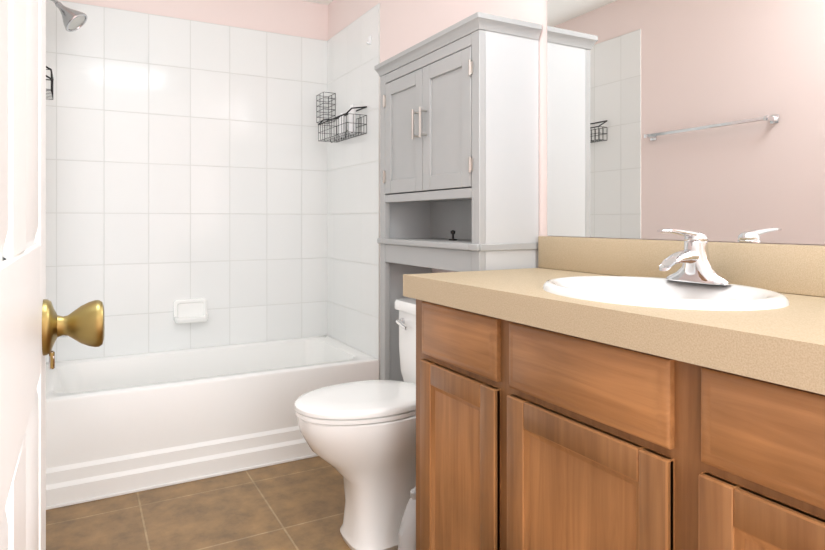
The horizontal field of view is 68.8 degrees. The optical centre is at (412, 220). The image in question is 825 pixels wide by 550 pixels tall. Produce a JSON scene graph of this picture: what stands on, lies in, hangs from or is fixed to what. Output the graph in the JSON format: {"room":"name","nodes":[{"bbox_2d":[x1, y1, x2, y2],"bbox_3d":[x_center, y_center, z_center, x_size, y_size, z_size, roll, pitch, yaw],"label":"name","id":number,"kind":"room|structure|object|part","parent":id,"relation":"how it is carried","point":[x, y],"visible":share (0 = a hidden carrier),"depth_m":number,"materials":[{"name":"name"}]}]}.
{"room":"bathroom","nodes":[
{"label":"bathroom","id":0,"kind":"room"},
{"bbox_2d":[62,0,327,40],"bbox_3d":[-1.215,-0.104,3.410,1.720,2.460,0.100,0,0,-29],"label":"wall","id":1,"kind":"structure","parent":0,"point":[301,18],"depth_m":3.49,"materials":[{"name":"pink paint"}]},
{"bbox_2d":[46,0,326,361],"bbox_3d":[-1.189,0.009,3.362,1.520,2.236,0.008,0,0,-29],"label":"tile","id":2,"kind":"structure","parent":1,"relation":"attached to","point":[186,159],"depth_m":3.31,"materials":[{"name":"white tile"}]},
{"bbox_2d":[173,298,208,322],"bbox_3d":[-1.210,0.496,3.297,0.176,0.124,0.085,0,0,-29],"label":"soap dish","id":3,"kind":"object","parent":2,"relation":"attached to","point":[189,310],"visible":1,"depth_m":3.31,"materials":[{"name":"white ceramic"}]},
{"bbox_2d":[46,456,350,549],"bbox_3d":[0.015,1.176,1.176,1.720,0.100,5.200,0,0,-29],"label":"floor","id":4,"kind":"structure","parent":0,"point":[296,505],"depth_m":2.30,"materials":[{"name":"brown tile"}]},
{"bbox_2d":[0,0,45,549],"bbox_3d":[-0.312,0.098,0.448,0.035,2.033,0.760,0,0,-29],"label":"door","id":5,"kind":"structure","parent":4,"relation":"on","point":[22,267],"depth_m":0.47,"materials":[{"name":"white paint"}]},
{"bbox_2d":[42,299,104,369],"bbox_3d":[-0.473,0.139,0.739,0.168,0.086,0.098,0,0,-29],"label":"door knob","id":6,"kind":"object","parent":5,"relation":"attached to","point":[84,324],"depth_m":0.74,"materials":[{"name":"gold metal"}]},
{"bbox_2d":[46,335,378,509],"bbox_3d":[-0.999,0.917,3.017,1.501,0.418,0.778,0,0,-29],"label":"bathtub","id":7,"kind":"object","parent":4,"relation":"on","point":[118,425],"visible":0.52,"depth_m":2.68,"materials":[{"name":"white ceramic"}]},
{"bbox_2d":[295,298,415,549],"bbox_3d":[-0.078,0.723,2.169,0.700,0.806,0.504,0,0,-29],"label":"toilet","id":8,"kind":"object","parent":4,"relation":"on","point":[359,437],"visible":0.58,"depth_m":2.03,"materials":[{"name":"white ceramic"}]},
{"bbox_2d":[398,486,415,549],"bbox_3d":[0.013,0.982,1.892,0.133,0.289,0.141,0,0,-29],"label":"plastic bag","id":9,"kind":"object","parent":4,"relation":"on","point":[407,534],"visible":0.52,"depth_m":1.86,"materials":[{"name":"white plastic"}]},
{"bbox_2d":[374,12,541,381],"bbox_3d":[0.128,0.240,2.255,0.272,1.773,0.754,0,0,-29],"label":"tall cabinet","id":10,"kind":"object","parent":4,"relation":"on","point":[459,146],"visible":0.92,"depth_m":2.02,"materials":[{"name":"grey paint"}]},
{"bbox_3d":[-0.048,-0.334,2.344,0.050,0.450,0.323,0,0,-29],"label":"door","id":11,"kind":"part","parent":10,"relation":"part of","materials":[{"name":"grey paint"}]},
{"bbox_3d":[0.110,-0.334,2.059,0.050,0.450,0.323,0,0,-29],"label":"door","id":12,"kind":"part","parent":10,"relation":"part of","materials":[{"name":"grey paint"}]},
{"bbox_3d":[0.151,0.055,2.255,0.032,0.038,0.032,0,0,-29],"label":"cubby knob","id":13,"kind":"part","parent":10,"relation":"part of","materials":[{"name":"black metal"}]},
{"bbox_2d":[405,296,824,549],"bbox_3d":[0.552,0.677,1.248,0.502,0.898,1.389,0,0,-29],"label":"bathroom vanity","id":14,"kind":"object","parent":4,"relation":"on","point":[577,393],"depth_m":1.12,"materials":[{"name":"brown wood"}]},
{"bbox_2d":[403,268,824,395],"bbox_3d":[0.547,0.187,1.238,0.523,0.062,1.435,0,0,-29],"label":"countertop","id":15,"kind":"structure","parent":14,"relation":"on","point":[781,347],"depth_m":0.99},
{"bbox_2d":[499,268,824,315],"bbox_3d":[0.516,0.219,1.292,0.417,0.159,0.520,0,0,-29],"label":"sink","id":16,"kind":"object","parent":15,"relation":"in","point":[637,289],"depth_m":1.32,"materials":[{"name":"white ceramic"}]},
{"bbox_2d":[651,228,738,283],"bbox_3d":[0.609,0.079,1.356,0.152,0.123,0.161,0,0,-29],"label":"faucet","id":17,"kind":"object","parent":16,"relation":"on","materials":[{"name":"silver metal"}]},
{"bbox_2d":[302,0,332,4],"bbox_3d":[0.015,-1.384,1.176,1.720,0.100,5.200,0,0,-29],"label":"ceiling","id":18,"kind":"structure","parent":0,"point":[326,2],"depth_m":3.67,"materials":[{"name":"white paint"}]},
{"bbox_2d":[328,0,824,272],"bbox_3d":[0.724,-0.104,1.566,0.100,2.460,5.000,0,0,-29],"label":"wall","id":19,"kind":"structure","parent":0,"point":[405,24],"depth_m":2.56,"materials":[{"name":"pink paint"}]},
{"bbox_2d":[327,3,379,379],"bbox_3d":[-0.347,0.009,3.401,0.008,2.236,0.737,0,0,-29],"label":"tile","id":20,"kind":"structure","parent":19,"relation":"attached to","point":[353,235],"depth_m":3.34,"materials":[{"name":"white tile"}]},
{"bbox_2d":[316,92,366,142],"bbox_3d":[-0.435,-0.593,3.418,0.134,0.334,0.571,0,0,-29],"label":"caddy","id":21,"kind":"object","parent":20,"relation":"attached to","point":[351,122],"visible":1,"depth_m":3.36,"materials":[{"name":"black metal"}]},
{"bbox_2d":[366,36,370,44],"bbox_3d":[-0.232,-0.946,3.160,0.022,0.045,0.025,0,0,-29],"label":"hook","id":22,"kind":"object","parent":20,"relation":"attached to","point":[369,41],"visible":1,"depth_m":3.15,"materials":[{"name":"white plastic"}]},
{"bbox_2d":[538,236,824,287],"bbox_3d":[0.768,0.104,1.360,0.020,0.104,1.435,0,0,-29],"label":"backsplash","id":23,"kind":"structure","parent":19,"relation":"attached to","point":[765,263],"depth_m":1.60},
{"bbox_2d":[547,0,824,244],"bbox_3d":[0.777,-0.472,1.360,0.006,1.044,1.388,0,0,-29],"label":"mirror glass","id":24,"kind":"object","parent":19,"relation":"attached to","point":[706,118],"visible":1,"depth_m":1.51,"materials":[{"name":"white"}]},
{"bbox_3d":[-0.695,-0.104,0.785,0.100,2.460,5.000,0,0,-29],"label":"wall","id":25,"kind":"structure","parent":0,"visible":0},
{"bbox_3d":[-1.586,0.009,2.516,0.008,2.236,1.092,0,0,-29],"label":"tile","id":26,"kind":"structure","parent":25,"relation":"attached to","visible":0},
{"bbox_2d":[46,66,53,99],"bbox_3d":[-1.453,-0.555,2.360,0.076,0.125,0.197,0,0,-29],"label":"caddy","id":27,"kind":"object","parent":26,"relation":"attached to","point":[51,78],"visible":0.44,"depth_m":2.38,"materials":[{"name":"black metal"}]},
{"bbox_2d":[51,0,86,31],"bbox_3d":[-1.571,-0.942,2.703,0.198,0.176,0.119,0,0,-29],"label":"shower head","id":28,"kind":"object","parent":26,"relation":"attached to","point":[74,20],"visible":1,"depth_m":2.70}
]}

